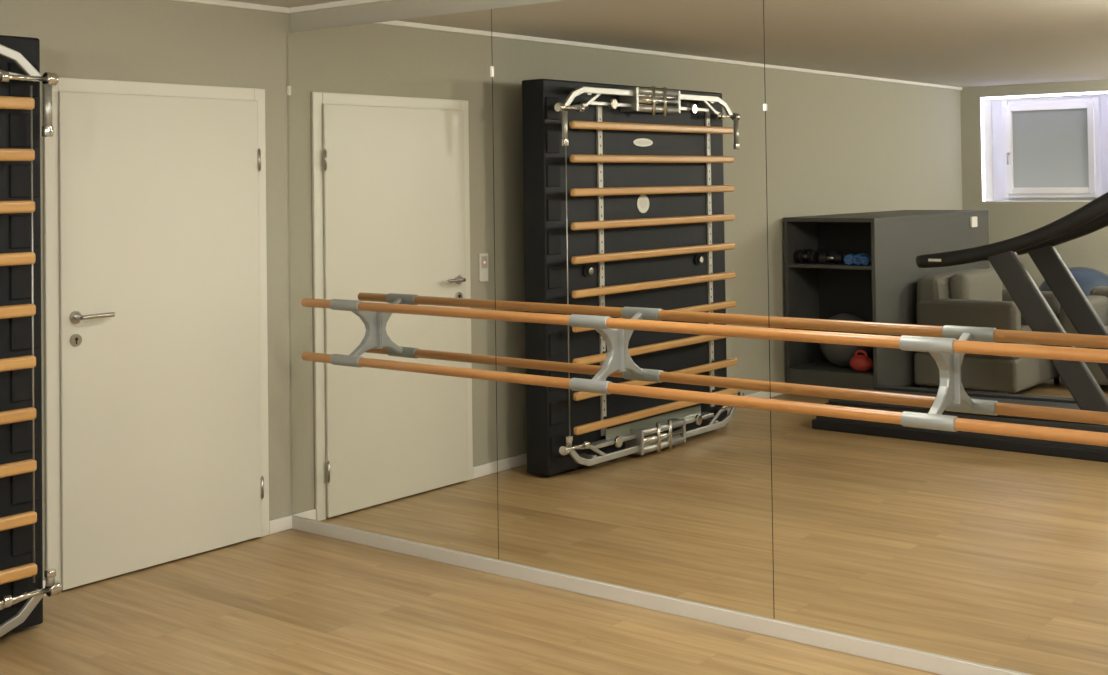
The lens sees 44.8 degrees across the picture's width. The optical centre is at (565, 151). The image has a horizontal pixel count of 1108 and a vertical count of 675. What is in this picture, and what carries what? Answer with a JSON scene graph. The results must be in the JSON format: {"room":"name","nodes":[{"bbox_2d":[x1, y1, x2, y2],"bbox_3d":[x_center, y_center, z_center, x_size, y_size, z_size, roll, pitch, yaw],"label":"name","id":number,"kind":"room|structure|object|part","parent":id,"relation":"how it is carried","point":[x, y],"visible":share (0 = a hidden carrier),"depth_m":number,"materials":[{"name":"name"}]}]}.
{"room":"home gym","nodes":[
{"label":"home gym","id":0,"kind":"room"},
{"bbox_2d":[0,0,291,579],"bbox_3d":[-3.902,0.512,3.139,0.150,2.444,8.275,-2,-2,38],"label":"wall","id":1,"kind":"structure","parent":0,"point":[156,41],"depth_m":5.99,"materials":[{"name":"beige paint"}]},
{"bbox_2d":[0,35,61,636],"bbox_3d":[-2.593,0.649,4.282,0.494,2.150,1.871,-2,-2,38],"label":"wall bars","id":2,"kind":"object","parent":1,"relation":"attached to","point":[22,591],"depth_m":4.85,"materials":[{"name":"black wood"}]},
{"bbox_2d":[228,0,341,7],"bbox_3d":[-1.332,-0.844,0.917,7.000,0.100,8.925,-2,-2,38],"label":"ceiling","id":3,"kind":"structure","parent":0,"point":[281,3],"depth_m":6.15,"materials":[{"name":"paint"}]},
{"bbox_2d":[290,0,562,32],"bbox_3d":[1.391,0.462,4.344,7.000,2.444,0.150,-2,-2,38],"label":"wall","id":4,"kind":"structure","parent":0,"point":[392,10],"depth_m":5.97,"materials":[{"name":"beige paint"}]},
{"bbox_2d":[287,0,1107,674],"bbox_3d":[1.224,0.496,4.363,6.406,2.266,0.026,-2,-2,38],"label":"wall mirror","id":5,"kind":"object","parent":4,"relation":"attached to","point":[927,168],"depth_m":4.84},
{"bbox_2d":[0,529,940,674],"bbox_3d":[-1.296,1.699,0.864,7.000,0.100,8.925,-2,-2,38],"label":"floor","id":6,"kind":"structure","parent":0,"point":[290,601],"depth_m":4.85,"materials":[{"name":"brown wood"}]},
{"bbox_3d":[-3.850,0.396,-2.347,7.000,2.444,0.300,-2,-2,38],"label":"wall","id":7,"kind":"structure","parent":0,"visible":0},
{"bbox_2d":[43,77,268,590],"bbox_3d":[-1.726,0.731,5.775,0.016,2.055,1.110,-2,-2,38],"label":"frame","id":8,"kind":"object","parent":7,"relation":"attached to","point":[50,144],"visible":0.74,"depth_m":5.38,"materials":[{"name":"paint"}]},
{"bbox_2d":[62,537,257,590],"bbox_3d":[-1.729,0.762,5.778,0.006,1.993,0.986,-2,-2,38],"label":"rebate shadow","id":9,"kind":"object","parent":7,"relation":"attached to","point":[257,537],"visible":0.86,"depth_m":5.70,"materials":[{"name":"black"}]},
{"bbox_2d":[58,91,263,589],"bbox_3d":[-1.706,0.755,5.764,0.027,1.990,1.004,-2,-2,38],"label":"leaf","id":10,"kind":"object","parent":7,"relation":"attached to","point":[160,410],"depth_m":5.72,"materials":[{"name":"paint"}]},
{"bbox_2d":[70,334,81,346],"bbox_3d":[-1.972,0.758,5.414,0.008,0.052,0.052,-2,-2,38],"label":"rosette","id":11,"kind":"object","parent":10,"relation":"attached to","point":[72,339],"visible":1,"depth_m":5.41,"materials":[{"name":"metal"}]},
{"bbox_2d":[70,311,81,323],"bbox_3d":[-1.973,0.666,5.415,0.009,0.052,0.052,-2,-2,38],"label":"rosette","id":12,"kind":"object","parent":10,"relation":"attached to","point":[72,315],"visible":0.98,"depth_m":5.41,"materials":[{"name":"metal"}]},
{"bbox_2d":[74,312,114,319],"bbox_3d":[-1.899,0.665,5.435,0.160,0.021,0.053,0,-1,-36],"label":"lever","id":13,"kind":"object","parent":10,"relation":"attached to","point":[110,314],"visible":1,"depth_m":5.42,"materials":[{"name":"metal"}]},
{"bbox_3d":[-1.406,0.037,6.165,0.015,0.090,0.015,-2,-2,38],"label":"hinge","id":14,"kind":"part","parent":10,"relation":"part of","materials":[{"name":"silver metal"}]},
{"bbox_3d":[-1.385,1.531,6.134,0.015,0.090,0.015,-2,-2,38],"label":"hinge","id":15,"kind":"part","parent":10,"relation":"part of","materials":[{"name":"silver metal"}]},
{"bbox_2d":[43,515,292,595],"bbox_3d":[-3.828,1.701,3.055,0.014,0.060,8.253,-2,-2,38],"label":"baseboard","id":16,"kind":"structure","parent":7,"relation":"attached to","point":[284,523],"depth_m":6.24,"materials":[{"name":"white wood"}]},
{"bbox_2d":[173,0,291,13],"bbox_3d":[-3.851,-0.699,3.110,0.024,0.026,8.273,-2,-2,38],"label":"trim","id":17,"kind":"structure","parent":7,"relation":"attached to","point":[226,3],"depth_m":6.13,"materials":[{"name":"white paint"}]},
{"bbox_2d":[290,0,390,12],"bbox_3d":[1.331,-0.747,4.293,6.674,0.026,0.024,-2,-2,38],"label":"trim","id":18,"kind":"structure","parent":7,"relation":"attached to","point":[343,3],"depth_m":6.17,"materials":[{"name":"white paint"}]},
{"bbox_2d":[292,516,1029,674],"bbox_3d":[1.358,1.655,4.243,6.684,0.056,0.032,-2,-2,38],"label":"baseboard","id":19,"kind":"structure","parent":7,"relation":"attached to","point":[916,659],"depth_m":4.97,"materials":[{"name":"white wood"}]},
{"bbox_2d":[301,298,1107,446],"bbox_3d":[1.257,0.721,4.203,6.050,0.288,0.195,-2,-2,38],"label":"ballet barre","id":20,"kind":"object","parent":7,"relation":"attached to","point":[946,352],"visible":1,"depth_m":4.61,"materials":[{"name":"brown wood"}]},
{"bbox_3d":[-0.847,0.787,5.968,0.068,0.170,0.008,-2,-2,38],"label":"wall plate","id":21,"kind":"part","parent":20,"relation":"part of","materials":[{"name":"grey metal"}]},
{"bbox_3d":[0.196,0.756,5.152,0.068,0.170,0.008,-2,-2,38],"label":"wall plate","id":22,"kind":"part","parent":20,"relation":"part of","materials":[{"name":"grey metal"}]},
{"bbox_3d":[1.210,0.600,4.147,6.050,0.039,0.039,-2,-2,38],"label":"rail","id":23,"kind":"part","parent":20,"relation":"part of","materials":[{"name":"brown wood"}]},
{"bbox_3d":[1.213,0.840,4.143,6.050,0.039,0.039,-2,-2,38],"label":"rail","id":24,"kind":"part","parent":20,"relation":"part of","materials":[{"name":"brown wood"}]},
{"bbox_3d":[1.238,0.724,4.336,0.068,0.170,0.008,-2,-2,38],"label":"wall plate","id":25,"kind":"part","parent":20,"relation":"part of","materials":[{"name":"grey metal"}]}
]}

